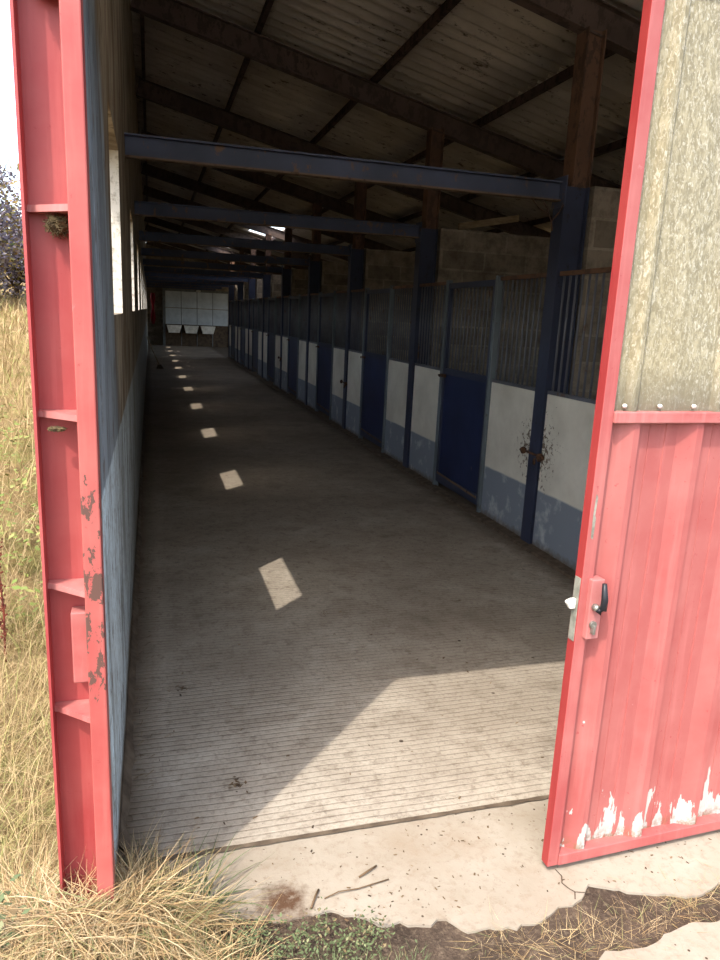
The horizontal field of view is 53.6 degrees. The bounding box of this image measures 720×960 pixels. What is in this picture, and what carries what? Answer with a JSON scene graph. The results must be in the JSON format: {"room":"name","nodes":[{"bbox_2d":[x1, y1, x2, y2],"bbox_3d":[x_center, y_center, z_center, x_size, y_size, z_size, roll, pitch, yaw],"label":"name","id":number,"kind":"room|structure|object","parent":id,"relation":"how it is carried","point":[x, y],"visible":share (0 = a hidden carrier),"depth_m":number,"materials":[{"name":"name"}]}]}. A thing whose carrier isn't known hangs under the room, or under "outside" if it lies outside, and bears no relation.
{"room":"farm building","nodes":[
{"label":"farm building","id":0,"kind":"room"},
{"bbox_2d":[87,0,147,860],"bbox_3d":[-5.263,-4.722,17.079,0.160,4.740,33.050,-1,13,-16],"label":"wall","id":1,"kind":"structure","parent":0,"point":[117,180],"depth_m":2.93,"materials":[{"name":"metal"}]},
{"bbox_2d":[83,0,117,885],"bbox_3d":[-0.704,-0.089,1.756,0.119,2.690,0.189,-1,13,-16],"label":"lining","id":2,"kind":"object","parent":1,"relation":"attached to","point":[84,1],"visible":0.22,"depth_m":1.78,"materials":[{"name":"metal"}]},
{"bbox_2d":[119,344,148,851],"bbox_3d":[-5.266,-2.581,17.595,0.038,0.041,32.950,-1,13,-16],"label":"baseboard","id":3,"kind":"structure","parent":1,"relation":"attached to","point":[129,753],"depth_m":3.17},
{"bbox_2d":[150,293,155,323],"bbox_3d":[-4.678,-3.874,16.092,0.113,0.680,0.227,-1,13,-16],"label":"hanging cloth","id":4,"kind":"object","parent":1,"relation":"hanging from","point":[152,296],"visible":1,"depth_m":16.03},
{"bbox_2d":[147,285,215,290],"bbox_3d":[-7.651,-8.249,30.522,2.875,0.128,0.070,-1,13,-16],"label":"tie beam","id":5,"kind":"structure","parent":1,"relation":"attached to","point":[147,285],"depth_m":30.52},
{"bbox_2d":[146,283,221,288],"bbox_3d":[-6.885,-7.622,27.924,2.875,0.128,0.070,-1,13,-16],"label":"tie beam","id":6,"kind":"structure","parent":1,"relation":"attached to","point":[150,284],"depth_m":27.92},
{"bbox_2d":[118,795,548,867],"bbox_3d":[0.708,1.140,2.571,3.000,0.001,0.024,-1,13,-16],"label":"trim","id":7,"kind":"structure","parent":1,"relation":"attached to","point":[512,802],"depth_m":2.35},
{"bbox_2d":[146,244,258,344],"bbox_3d":[-6.809,-8.508,33.501,6.485,4.687,0.200,-1,13,-16],"label":"wall","id":8,"kind":"structure","parent":0,"point":[155,331],"depth_m":32.85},
{"bbox_2d":[118,344,573,867],"bbox_3d":[-2.349,-2.546,18.467,6.125,0.150,33.045,-1,13,-16],"label":"floor","id":9,"kind":"structure","parent":0,"point":[232,461],"depth_m":3.80,"materials":[{"name":"concrete"}]},
{"bbox_2d":[162,288,228,346],"bbox_3d":[-7.537,-7.478,32.968,3.060,2.550,0.080,-1,13,-16],"label":"screen","id":10,"kind":"object","parent":9,"relation":"on","point":[182,299],"visible":0.88,"depth_m":32.93,"materials":[{"name":"white wood"}]},
{"bbox_2d":[167,325,181,332],"bbox_3d":[-8.508,-6.924,32.617,0.655,0.340,0.329,-1,13,-16],"label":"trough","id":11,"kind":"object","parent":10,"relation":"attached to","point":[171,328],"visible":1,"depth_m":32.47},
{"bbox_2d":[201,326,214,333],"bbox_3d":[-7.048,-6.953,33.040,0.655,0.340,0.329,-1,13,-16],"label":"trough","id":12,"kind":"object","parent":10,"relation":"attached to","point":[205,329],"visible":1,"depth_m":32.88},
{"bbox_2d":[228,262,233,356],"bbox_3d":[-4.686,-6.269,25.924,0.196,3.580,0.170,-1,13,-16],"label":"post","id":13,"kind":"object","parent":9,"relation":"on","point":[231,287],"visible":0.19,"depth_m":25.82,"materials":[{"name":"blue metal"}]},
{"bbox_2d":[146,280,228,287],"bbox_3d":[-6.118,-6.994,25.327,2.875,0.128,0.070,-1,13,-16],"label":"tie beam","id":14,"kind":"structure","parent":13,"relation":"attached to","point":[147,281],"depth_m":25.31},
{"bbox_2d":[230,300,235,360],"bbox_3d":[-4.418,-5.202,24.765,0.087,2.040,1.106,-1,13,-16],"label":"door","id":15,"kind":"structure","parent":9,"relation":"on","point":[233,303],"depth_m":24.80,"materials":[{"name":"metal"}]},
{"bbox_2d":[237,251,243,361],"bbox_3d":[-3.920,-5.642,23.326,0.196,3.580,0.170,-1,13,-16],"label":"post","id":16,"kind":"object","parent":9,"relation":"on","point":[240,285],"visible":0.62,"depth_m":23.21,"materials":[{"name":"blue metal"}]},
{"bbox_2d":[145,276,237,284],"bbox_3d":[-5.352,-6.367,22.729,2.875,0.128,0.070,-1,13,-16],"label":"tie beam","id":17,"kind":"structure","parent":16,"relation":"attached to","point":[146,277],"depth_m":22.71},
{"bbox_2d":[240,299,245,366],"bbox_3d":[-3.652,-4.575,22.168,0.087,2.040,1.106,-1,13,-16],"label":"door","id":18,"kind":"structure","parent":9,"relation":"on","point":[243,302],"depth_m":22.25,"materials":[{"name":"metal"}]},
{"bbox_2d":[245,329,247,367],"bbox_3d":[-3.378,-3.951,21.404,0.050,1.150,0.755,-1,13,-16],"label":"panel","id":19,"kind":"object","parent":9,"relation":"on","point":[246,330],"visible":0.62,"depth_m":21.46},
{"bbox_2d":[249,330,251,370],"bbox_3d":[-3.126,-3.745,20.549,0.050,1.150,0.775,-1,13,-16],"label":"panel","id":20,"kind":"object","parent":9,"relation":"on","point":[250,332],"visible":0.7,"depth_m":20.61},
{"bbox_2d":[248,249,255,368],"bbox_3d":[-3.154,-5.014,20.729,0.196,3.580,0.170,-1,13,-16],"label":"post","id":21,"kind":"object","parent":9,"relation":"on","point":[252,281],"visible":0.49,"depth_m":20.61,"materials":[{"name":"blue metal"}]},
{"bbox_2d":[145,272,248,281],"bbox_3d":[-4.586,-5.739,20.131,2.875,0.128,0.070,-1,13,-16],"label":"tie beam","id":22,"kind":"structure","parent":21,"relation":"attached to","point":[148,274],"depth_m":20.12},
{"bbox_2d":[251,298,258,374],"bbox_3d":[-2.886,-3.947,19.570,0.087,2.040,1.106,-1,13,-16],"label":"door","id":23,"kind":"structure","parent":9,"relation":"on","point":[255,302],"depth_m":19.62,"materials":[{"name":"metal"}]},
{"bbox_2d":[256,279,262,298],"bbox_3d":[-1.603,-4.573,21.293,3.020,2.610,0.160,-1,13,-16],"label":"wall","id":24,"kind":"structure","parent":9,"relation":"on","point":[259,282],"depth_m":20.59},
{"bbox_2d":[258,332,261,375],"bbox_3d":[-2.612,-3.324,18.806,0.050,1.150,0.755,-1,13,-16],"label":"panel","id":25,"kind":"object","parent":9,"relation":"on","point":[259,333],"visible":0.64,"depth_m":18.87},
{"bbox_2d":[259,298,261,331],"bbox_3d":[-2.574,-4.303,18.581,0.035,0.859,0.755,-1,13,-16],"label":"grille","id":26,"kind":"object","parent":25,"relation":"on","point":[260,299],"visible":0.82,"depth_m":18.69,"materials":[{"name":"metal"}]},
{"bbox_2d":[263,333,266,379],"bbox_3d":[-2.360,-3.117,17.951,0.050,1.150,0.775,-1,13,-16],"label":"panel","id":27,"kind":"object","parent":9,"relation":"on","point":[264,334],"visible":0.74,"depth_m":18.00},
{"bbox_2d":[263,298,267,332],"bbox_3d":[-2.321,-4.097,17.726,0.035,0.859,0.775,-1,13,-16],"label":"grille","id":28,"kind":"object","parent":27,"relation":"on","point":[266,299],"visible":0.82,"depth_m":17.84,"materials":[{"name":"metal"}]},
{"bbox_2d":[261,234,271,377],"bbox_3d":[-2.388,-4.387,18.131,0.196,3.580,0.170,-1,13,-16],"label":"post","id":29,"kind":"object","parent":9,"relation":"on","point":[266,289],"visible":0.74,"depth_m":18.00,"materials":[{"name":"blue metal"}]},
{"bbox_2d":[144,266,262,278],"bbox_3d":[-3.820,-5.112,17.534,2.875,0.128,0.070,-1,13,-16],"label":"tie beam","id":30,"kind":"structure","parent":29,"relation":"attached to","point":[146,268],"depth_m":17.51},
{"bbox_2d":[266,296,277,384],"bbox_3d":[-2.120,-3.320,16.973,0.087,2.040,1.106,-1,13,-16],"label":"door","id":31,"kind":"structure","parent":9,"relation":"on","point":[272,302],"depth_m":16.99,"materials":[{"name":"metal"}]},
{"bbox_2d":[271,274,281,297],"bbox_3d":[-0.837,-3.945,18.695,3.020,2.610,0.160,-1,13,-16],"label":"wall","id":32,"kind":"structure","parent":9,"relation":"on","point":[275,279],"depth_m":18.01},
{"bbox_2d":[275,335,279,386],"bbox_3d":[-1.846,-2.696,16.209,0.050,1.150,0.755,-1,13,-16],"label":"panel","id":33,"kind":"object","parent":9,"relation":"on","point":[277,342],"visible":0.63,"depth_m":16.25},
{"bbox_2d":[276,296,280,335],"bbox_3d":[-1.808,-3.676,15.983,0.035,0.859,0.755,-1,13,-16],"label":"grille","id":34,"kind":"object","parent":33,"relation":"on","point":[278,321],"visible":0.79,"depth_m":16.05,"materials":[{"name":"metal"}]},
{"bbox_2d":[281,337,289,392],"bbox_3d":[-1.593,-2.490,15.354,0.050,1.150,0.775,-1,13,-16],"label":"panel","id":35,"kind":"object","parent":9,"relation":"on","point":[284,339],"visible":0.76,"depth_m":15.38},
{"bbox_2d":[282,296,288,337],"bbox_3d":[-1.555,-3.469,15.128,0.035,0.859,0.775,-1,13,-16],"label":"grille","id":36,"kind":"object","parent":35,"relation":"on","point":[286,298],"visible":0.81,"depth_m":15.22,"materials":[{"name":"metal"}]},
{"bbox_2d":[279,228,292,388],"bbox_3d":[-1.622,-3.759,15.534,0.196,3.580,0.170,-1,13,-16],"label":"post","id":37,"kind":"object","parent":9,"relation":"on","point":[286,272],"visible":0.53,"depth_m":15.40,"materials":[{"name":"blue metal"}]},
{"bbox_2d":[143,258,281,273],"bbox_3d":[-3.054,-4.484,14.936,2.875,0.128,0.070,-1,13,-16],"label":"tie beam","id":38,"kind":"structure","parent":37,"relation":"attached to","point":[152,262],"depth_m":14.91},
{"bbox_2d":[287,294,300,398],"bbox_3d":[-1.354,-2.692,14.375,0.087,2.040,1.106,-1,13,-16],"label":"door","id":39,"kind":"structure","parent":9,"relation":"on","point":[294,310],"depth_m":14.38,"materials":[{"name":"metal"}]},
{"bbox_2d":[291,269,307,295],"bbox_3d":[-0.071,-3.318,16.098,3.020,2.610,0.160,-1,13,-16],"label":"wall","id":40,"kind":"structure","parent":9,"relation":"on","point":[299,278],"depth_m":15.42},
{"bbox_2d":[298,340,305,402],"bbox_3d":[-1.079,-2.069,13.611,0.050,1.150,0.755,-1,13,-16],"label":"panel","id":41,"kind":"object","parent":9,"relation":"on","point":[302,344],"visible":0.67,"depth_m":13.63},
{"bbox_2d":[299,294,306,341],"bbox_3d":[-1.041,-3.048,13.386,0.035,0.859,0.755,-1,13,-16],"label":"grille","id":42,"kind":"object","parent":41,"relation":"on","point":[303,322],"visible":0.74,"depth_m":13.45,"materials":[{"name":"metal"}]},
{"bbox_2d":[304,202,321,404],"bbox_3d":[-0.856,-3.132,12.936,0.196,3.580,0.170,-1,13,-16],"label":"post","id":43,"kind":"object","parent":9,"relation":"on","point":[314,264],"visible":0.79,"depth_m":12.79,"materials":[{"name":"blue metal"}]},
{"bbox_2d":[141,247,308,266],"bbox_3d":[-2.288,-3.856,12.338,2.875,0.128,0.070,-1,13,-16],"label":"tie beam","id":44,"kind":"structure","parent":43,"relation":"attached to","point":[154,252],"depth_m":12.31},
{"bbox_2d":[307,342,318,410],"bbox_3d":[-0.827,-1.862,12.756,0.050,1.150,0.775,-1,13,-16],"label":"panel","id":45,"kind":"object","parent":9,"relation":"on","point":[312,359],"visible":0.74,"depth_m":12.78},
{"bbox_2d":[309,293,318,343],"bbox_3d":[-0.789,-2.842,12.531,0.035,0.859,0.775,-1,13,-16],"label":"grille","id":46,"kind":"object","parent":45,"relation":"on","point":[314,297],"visible":0.82,"depth_m":12.60,"materials":[{"name":"metal"}]},
{"bbox_2d":[315,291,336,419],"bbox_3d":[-0.588,-2.065,11.777,0.087,2.040,1.106,-1,13,-16],"label":"door","id":47,"kind":"structure","parent":9,"relation":"on","point":[325,351],"depth_m":11.77,"materials":[{"name":"metal"}]},
{"bbox_2d":[320,261,347,347],"bbox_3d":[0.695,-2.690,13.500,3.020,2.610,0.160,-1,13,-16],"label":"wall","id":48,"kind":"structure","parent":9,"relation":"on","point":[333,275],"depth_m":12.85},
{"bbox_2d":[331,348,344,425],"bbox_3d":[-0.313,-1.441,11.013,0.050,1.150,0.755,-1,13,-16],"label":"panel","id":49,"kind":"object","parent":9,"relation":"on","point":[339,354],"visible":0.57,"depth_m":11.02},
{"bbox_2d":[334,290,346,349],"bbox_3d":[-0.275,-2.421,10.788,0.035,0.859,0.755,-1,13,-16],"label":"grille","id":50,"kind":"object","parent":49,"relation":"on","point":[340,306],"visible":0.86,"depth_m":10.83,"materials":[{"name":"metal"}]},
{"bbox_2d":[346,351,361,435],"bbox_3d":[-0.061,-1.235,10.158,0.050,1.150,0.775,-1,13,-16],"label":"panel","id":51,"kind":"object","parent":9,"relation":"on","point":[354,360],"visible":0.76,"depth_m":10.16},
{"bbox_2d":[349,289,364,353],"bbox_3d":[-0.023,-2.214,9.933,0.035,0.859,0.775,-1,13,-16],"label":"grille","id":52,"kind":"object","parent":51,"relation":"on","point":[355,299],"visible":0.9,"depth_m":9.97,"materials":[{"name":"metal"}]},
{"bbox_2d":[342,182,366,428],"bbox_3d":[-0.090,-2.504,10.338,0.196,3.580,0.170,-1,13,-16],"label":"post","id":53,"kind":"object","parent":9,"relation":"on","point":[356,258],"visible":0.66,"depth_m":10.20,"materials":[{"name":"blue metal"}]},
{"bbox_2d":[139,231,349,255],"bbox_3d":[-1.521,-3.229,9.741,2.875,0.128,0.070,-1,13,-16],"label":"tie beam","id":54,"kind":"structure","parent":53,"relation":"attached to","point":[144,236],"depth_m":9.71,"materials":[{"name":"metal"}]},
{"bbox_2d":[358,285,393,452],"bbox_3d":[0.179,-1.437,9.180,0.087,2.040,1.106,-1,13,-16],"label":"door","id":55,"kind":"structure","parent":9,"relation":"on","point":[375,366],"depth_m":9.17,"materials":[{"name":"metal"}]},
{"bbox_2d":[360,249,414,360],"bbox_3d":[1.461,-2.063,10.902,3.020,2.610,0.160,-1,13,-16],"label":"wall","id":56,"kind":"structure","parent":9,"relation":"on","point":[382,269],"depth_m":10.31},
{"bbox_2d":[384,360,408,463],"bbox_3d":[0.453,-0.814,8.416,0.050,1.150,0.755,-1,13,-16],"label":"panel","id":57,"kind":"object","parent":9,"relation":"on","point":[398,371],"visible":0.68,"depth_m":8.41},
{"bbox_2d":[389,285,412,363],"bbox_3d":[0.491,-1.793,8.190,0.035,0.859,0.755,-1,13,-16],"label":"grille","id":58,"kind":"object","parent":57,"relation":"on","point":[394,346],"visible":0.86,"depth_m":8.21,"materials":[{"name":"metal"}]},
{"bbox_2d":[227,357,575,580],"bbox_3d":[-1.437,-1.714,14.605,0.098,0.024,24.940,-1,13,-16],"label":"baseboard","id":59,"kind":"structure","parent":9,"relation":"on","point":[543,556],"depth_m":6.67,"materials":[{"name":"concrete"}]},
{"bbox_2d":[125,537,718,957],"bbox_3d":[0.198,0.846,3.756,2.748,0.011,3.449,-1,13,-16],"label":"litter","id":60,"kind":"object","parent":9,"relation":"on","point":[459,797],"visible":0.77,"depth_m":2.37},
{"bbox_2d":[403,127,444,467],"bbox_3d":[0.677,-1.877,7.741,0.196,3.580,0.170,-1,13,-16],"label":"post","id":61,"kind":"object","parent":9,"relation":"on","point":[426,244],"visible":0.65,"depth_m":7.61,"materials":[{"name":"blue metal"}]},
{"bbox_2d":[134,201,419,237],"bbox_3d":[-0.755,-2.601,7.143,2.875,0.128,0.070,-1,13,-16],"label":"tie beam","id":62,"kind":"structure","parent":61,"relation":"attached to","point":[142,208],"depth_m":7.10,"materials":[{"name":"metal"}]},
{"bbox_2d":[409,365,439,481],"bbox_3d":[0.705,-0.607,7.561,0.050,1.150,0.775,-1,13,-16],"label":"panel","id":63,"kind":"object","parent":9,"relation":"on","point":[426,380],"visible":0.73,"depth_m":7.55,"materials":[{"name":"paint"}]},
{"bbox_2d":[415,282,445,370],"bbox_3d":[0.743,-1.587,7.335,0.035,0.859,0.775,-1,13,-16],"label":"grille","id":64,"kind":"object","parent":63,"relation":"on","point":[436,284],"visible":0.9,"depth_m":7.35,"materials":[{"name":"metal"}]},
{"bbox_2d":[432,275,502,512],"bbox_3d":[0.945,-0.810,6.582,0.087,2.040,1.106,-1,13,-16],"label":"door","id":65,"kind":"structure","parent":9,"relation":"on","point":[464,397],"depth_m":6.56,"materials":[{"name":"metal"}]},
{"bbox_2d":[429,228,549,386],"bbox_3d":[2.228,-1.435,8.305,3.020,2.610,0.160,-1,13,-16],"label":"wall","id":66,"kind":"structure","parent":9,"relation":"on","point":[462,255],"depth_m":7.83,"materials":[{"name":"concrete"}]},
{"bbox_2d":[458,215,518,229],"bbox_3d":[1.398,-2.796,7.731,0.700,0.209,0.040,-1,13,-16],"label":"wooden plank","id":67,"kind":"object","parent":66,"relation":"on","point":[509,219],"visible":0.9,"depth_m":7.71,"materials":[{"name":"brown wood"}]},
{"bbox_2d":[481,382,534,536],"bbox_3d":[1.219,-0.186,5.818,0.050,1.150,0.755,-1,13,-16],"label":"panel","id":68,"kind":"object","parent":9,"relation":"on","point":[511,408],"visible":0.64,"depth_m":5.80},
{"bbox_2d":[492,273,546,390],"bbox_3d":[1.257,-1.166,5.593,0.035,0.859,0.755,-1,13,-16],"label":"grille","id":69,"kind":"object","parent":68,"relation":"on","point":[542,276],"visible":0.91,"depth_m":5.60,"materials":[{"name":"metal"}]},
{"bbox_2d":[532,394,594,570],"bbox_3d":[1.471,0.020,4.963,0.050,1.150,0.775,-1,13,-16],"label":"panel","id":70,"kind":"object","parent":9,"relation":"on","point":[568,426],"visible":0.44,"depth_m":5.01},
{"bbox_2d":[547,267,611,403],"bbox_3d":[1.509,-0.959,4.738,0.035,0.859,0.775,-1,13,-16],"label":"grille","id":71,"kind":"object","parent":70,"relation":"on","point":[583,272],"visible":0.73,"depth_m":4.81,"materials":[{"name":"blue metal"}]},
{"bbox_2d":[520,26,607,543],"bbox_3d":[1.443,-1.249,5.143,0.196,3.580,0.170,-1,13,-16],"label":"post","id":72,"kind":"object","parent":9,"relation":"on","point":[567,237],"visible":0.8,"depth_m":5.01,"materials":[{"name":"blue metal"}]},
{"bbox_2d":[124,132,562,201],"bbox_3d":[0.011,-1.974,4.546,2.875,0.128,0.070,-1,13,-16],"label":"tie beam","id":73,"kind":"structure","parent":72,"relation":"attached to","point":[137,146],"depth_m":4.48,"materials":[{"name":"metal"}]},
{"bbox_2d":[519,446,543,464],"bbox_3d":[1.289,-0.175,5.356,0.048,0.112,0.348,-1,13,-16],"label":"bolt","id":74,"kind":"object","parent":72,"relation":"attached to","point":[539,457],"visible":1,"depth_m":5.31,"materials":[{"name":"metal"}]},
{"bbox_2d":[568,186,620,398],"bbox_3d":[2.994,-0.808,5.707,3.020,2.610,0.160,-1,13,-16],"label":"wall","id":75,"kind":"structure","parent":9,"relation":"on","point":[603,205],"depth_m":5.07,"materials":[{"name":"concrete"}]},
{"bbox_2d":[131,0,642,274],"bbox_3d":[-2.157,-6.355,17.412,6.902,1.682,34.203,-1,13,-16],"label":"ceiling","id":76,"kind":"structure","parent":0,"point":[482,55],"depth_m":7.42,"materials":[{"name":"metal"}]},
{"bbox_2d":[140,14,147,224],"bbox_3d":[-4.892,-6.862,16.319,0.040,0.072,33.690,-1,13,-16],"label":"purlin","id":77,"kind":"structure","parent":76,"relation":"attached to","point":[142,30],"depth_m":8.26,"materials":[{"name":"wood"}]},
{"bbox_2d":[173,0,273,246],"bbox_3d":[-3.895,-6.642,16.666,0.040,0.072,33.690,-1,13,-16],"label":"purlin","id":78,"kind":"structure","parent":76,"relation":"attached to","point":[268,4],"depth_m":7.93,"materials":[{"name":"wood"}]},
{"bbox_2d":[205,0,460,250],"bbox_3d":[-2.784,-6.396,17.053,0.040,0.072,33.690,-1,13,-16],"label":"purlin","id":79,"kind":"structure","parent":76,"relation":"attached to","point":[447,6],"depth_m":6.45,"materials":[{"name":"wood"}]},
{"bbox_2d":[227,48,615,263],"bbox_3d":[-1.682,-6.153,17.436,0.040,0.072,33.690,-1,13,-16],"label":"purlin","id":80,"kind":"structure","parent":76,"relation":"attached to","point":[566,74],"depth_m":6.72,"materials":[{"name":"wood"}]},
{"bbox_2d":[292,137,626,257],"bbox_3d":[-0.618,-5.918,17.807,0.040,0.072,33.690,-1,13,-16],"label":"purlin","id":81,"kind":"structure","parent":76,"relation":"attached to","point":[621,143],"depth_m":8.56,"materials":[{"name":"wood"}]},
{"bbox_2d":[402,216,551,251],"bbox_3d":[0.445,-5.683,18.177,0.040,0.072,33.690,-1,13,-16],"label":"purlin","id":82,"kind":"structure","parent":76,"relation":"attached to","point":[545,219],"depth_m":10.82,"materials":[{"name":"wood"}]},
{"bbox_3d":[0.728,-4.099,19.104,0.200,3.170,33.250,-1,13,-16],"label":"wall","id":83,"kind":"structure","parent":0,"visible":0},
{"bbox_2d":[146,242,259,278],"bbox_3d":[-6.022,-9.322,30.743,6.161,1.632,0.100,-1,13,-16],"label":"rafter","id":84,"kind":"object","parent":83,"relation":"attached to","point":[159,245],"visible":0.12,"depth_m":30.00,"materials":[{"name":"metal"}]},
{"bbox_2d":[145,224,291,275],"bbox_3d":[-4.490,-8.067,25.548,6.161,1.632,0.100,-1,13,-16],"label":"rafter","id":85,"kind":"object","parent":83,"relation":"attached to","point":[148,227],"visible":0.31,"depth_m":25.28,"materials":[{"name":"metal"}]},
{"bbox_2d":[164,243,280,274],"bbox_3d":[-5.256,-8.694,28.145,6.161,1.632,0.100,-1,13,-16],"label":"rafter","id":86,"kind":"object","parent":83,"relation":"attached to","point":[181,246],"visible":0.12,"depth_m":27.68,"materials":[{"name":"metal"}]},
{"bbox_2d":[144,217,307,269],"bbox_3d":[-3.724,-7.439,22.950,6.161,1.632,0.100,-1,13,-16],"label":"rafter","id":87,"kind":"object","parent":83,"relation":"attached to","point":[169,225],"visible":0.36,"depth_m":22.32,"materials":[{"name":"metal"}]},
{"bbox_2d":[142,185,347,260],"bbox_3d":[-2.191,-6.184,17.755,6.161,1.632,0.100,-1,13,-16],"label":"rafter","id":88,"kind":"object","parent":83,"relation":"attached to","point":[148,191],"visible":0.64,"depth_m":17.46,"materials":[{"name":"metal"}]},
{"bbox_2d":[175,219,326,260],"bbox_3d":[-2.957,-6.812,20.353,6.161,1.632,0.100,-1,13,-16],"label":"rafter","id":89,"kind":"object","parent":83,"relation":"attached to","point":[209,226],"visible":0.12,"depth_m":20.06,"materials":[{"name":"metal"}]},
{"bbox_2d":[141,163,404,251],"bbox_3d":[-1.425,-5.557,15.157,6.161,1.632,0.100,-1,13,-16],"label":"rafter","id":90,"kind":"object","parent":83,"relation":"attached to","point":[149,170],"visible":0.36,"depth_m":14.69,"materials":[{"name":"wood"}]},
{"bbox_2d":[141,130,414,238],"bbox_3d":[-0.659,-4.929,12.560,6.161,1.632,0.100,-1,13,-16],"label":"rafter","id":91,"kind":"object","parent":83,"relation":"attached to","point":[265,180],"visible":0.45,"depth_m":12.42,"materials":[{"name":"wood"}]},
{"bbox_2d":[136,77,550,236],"bbox_3d":[0.107,-4.302,9.962,6.161,1.632,0.100,-1,13,-16],"label":"rafter","id":92,"kind":"object","parent":83,"relation":"attached to","point":[147,90],"visible":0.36,"depth_m":9.50,"materials":[{"name":"wood"}]},
{"bbox_2d":[130,0,620,188],"bbox_3d":[0.873,-3.674,7.364,6.161,1.632,0.100,-1,13,-16],"label":"rafter","id":93,"kind":"object","parent":83,"relation":"attached to","point":[179,15],"visible":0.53,"depth_m":7.00,"materials":[{"name":"wood"}]},
{"bbox_2d":[509,0,640,62],"bbox_3d":[1.639,-3.047,4.767,6.161,1.632,0.100,-1,13,-16],"label":"rafter","id":94,"kind":"object","parent":83,"relation":"attached to","point":[623,31],"visible":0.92,"depth_m":4.73,"materials":[{"name":"wood"}]},
{"label":"outside","id":95,"kind":"structure","parent":0,"visible":0},
{"bbox_2d":[0,272,59,959],"bbox_3d":[-24.295,-3.665,11.213,39.730,3.302,44.000,-1,13,-16],"label":"ground","id":96,"kind":"structure","parent":95,"point":[14,499],"depth_m":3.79,"materials":[{"name":"plant"}]},
{"bbox_2d":[0,528,7,661],"bbox_3d":[-1.606,0.517,3.182,0.050,0.684,0.050,-1,13,-16],"label":"plant","id":97,"kind":"object","parent":96,"relation":"on","point":[3,626],"visible":1,"depth_m":3.20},
{"bbox_2d":[0,150,23,289],"bbox_3d":[-9.465,-6.256,16.526,3.255,4.907,3.286,3,13,2],"label":"shrub","id":98,"kind":"object","parent":96,"relation":"on","point":[6,220],"visible":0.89,"depth_m":16.95,"materials":[{"name":"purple plant"}]},
{"bbox_2d":[0,194,25,297],"bbox_3d":[-9.560,-6.300,19.775,2.886,3.136,2.704,4,13,6],"label":"shrub","id":99,"kind":"object","parent":96,"relation":"on","point":[17,277],"visible":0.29,"depth_m":19.45,"materials":[{"name":"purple plant"}]},
{"bbox_2d":[0,404,43,623],"bbox_3d":[-2.311,-0.016,4.860,0.627,0.819,3.409,-3,14,-25],"label":"leafy weed","id":100,"kind":"object","parent":96,"relation":"on","point":[15,422],"visible":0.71,"depth_m":4.21,"materials":[{"name":"yellow plant"}]},
{"bbox_2d":[0,290,46,654],"bbox_3d":[-8.081,-2.064,10.388,9.292,2.036,18.322,-1,13,-16],"label":"meadow grass","id":101,"kind":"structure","parent":96,"relation":"on","point":[18,332],"depth_m":5.31,"materials":[{"name":"plant"}]},
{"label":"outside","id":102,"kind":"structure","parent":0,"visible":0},
{"bbox_2d":[42,869,719,959],"bbox_3d":[4.361,1.766,0.632,9.340,0.009,5.980,-1,13,-16],"label":"ground","id":103,"kind":"structure","parent":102,"point":[438,939],"depth_m":1.99,"materials":[{"name":"soil"}]},
{"bbox_2d":[9,0,115,909],"bbox_3d":[-0.667,-0.044,1.635,0.134,2.660,0.158,-1,13,-16],"label":"column","id":104,"kind":"structure","parent":103,"relation":"on","point":[48,46],"depth_m":1.59,"materials":[{"name":"metal"}]},
{"bbox_2d":[42,212,68,238],"bbox_3d":[-0.643,-0.542,1.515,0.060,0.058,0.060,-1,13,-16],"label":"nest","id":105,"kind":"object","parent":104,"relation":"attached to","point":[57,225],"visible":0.94,"depth_m":1.50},
{"bbox_2d":[206,897,416,959],"bbox_3d":[-0.140,1.224,1.916,0.563,0.036,0.254,-1,13,-16],"label":"herb patch","id":106,"kind":"object","parent":103,"relation":"on","point":[313,928],"visible":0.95,"depth_m":1.91,"materials":[{"name":"plant"}]},
{"bbox_2d":[211,938,431,959],"bbox_3d":[-0.115,1.289,1.758,0.762,0.057,0.390,2,13,-2],"label":"weeds","id":107,"kind":"object","parent":103,"relation":"on","point":[340,957],"visible":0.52,"depth_m":1.90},
{"bbox_2d":[121,799,719,933],"bbox_3d":[1.560,1.246,2.568,4.620,0.114,0.523,-1,13,-16],"label":"concrete slab","id":108,"kind":"object","parent":103,"relation":"on","point":[424,847],"depth_m":2.20,"materials":[{"name":"concrete"}]},
{"bbox_2d":[450,856,719,959],"bbox_3d":[0.793,1.276,2.042,1.150,0.068,0.421,-1,13,-16],"label":"straw","id":109,"kind":"object","parent":103,"relation":"on","point":[689,901],"visible":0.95,"depth_m":2.02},
{"bbox_2d":[599,920,719,959],"bbox_3d":[2.267,1.392,2.064,3.550,0.116,0.779,-1,13,-16],"label":"concrete slab","id":110,"kind":"object","parent":103,"relation":"on","point":[708,948],"depth_m":1.97,"materials":[{"name":"concrete"}]},
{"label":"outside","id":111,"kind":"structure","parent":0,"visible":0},
{"bbox_2d":[0,812,308,959],"bbox_3d":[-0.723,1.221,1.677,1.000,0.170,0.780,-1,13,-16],"label":"ground","id":112,"kind":"structure","parent":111,"point":[119,899],"depth_m":1.82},
{"bbox_2d":[0,874,30,956],"bbox_3d":[-0.916,1.123,1.724,0.220,0.249,0.277,9,14,27],"label":"herb patch","id":113,"kind":"object","parent":112,"relation":"on","point":[14,912],"visible":0.64,"depth_m":1.72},
{"bbox_2d":[117,826,284,958],"bbox_3d":[-0.487,1.158,1.999,0.550,0.242,0.626,4,13,6],"label":"grass","id":114,"kind":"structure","parent":112,"relation":"on","point":[224,856],"depth_m":2.08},
{"bbox_3d":[2.362,-1.412,2.171,6.400,0.140,0.223,-1,13,-16],"label":"door track","id":115,"kind":"object","parent":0,"visible":0},
{"bbox_2d":[542,0,719,866],"bbox_3d":[2.096,-0.125,2.388,3.133,2.637,0.090,-2,14,-18],"label":"sliding door","id":116,"kind":"structure","parent":115,"relation":"hanging from","point":[636,760],"depth_m":2.02,"materials":[{"name":"metal"}]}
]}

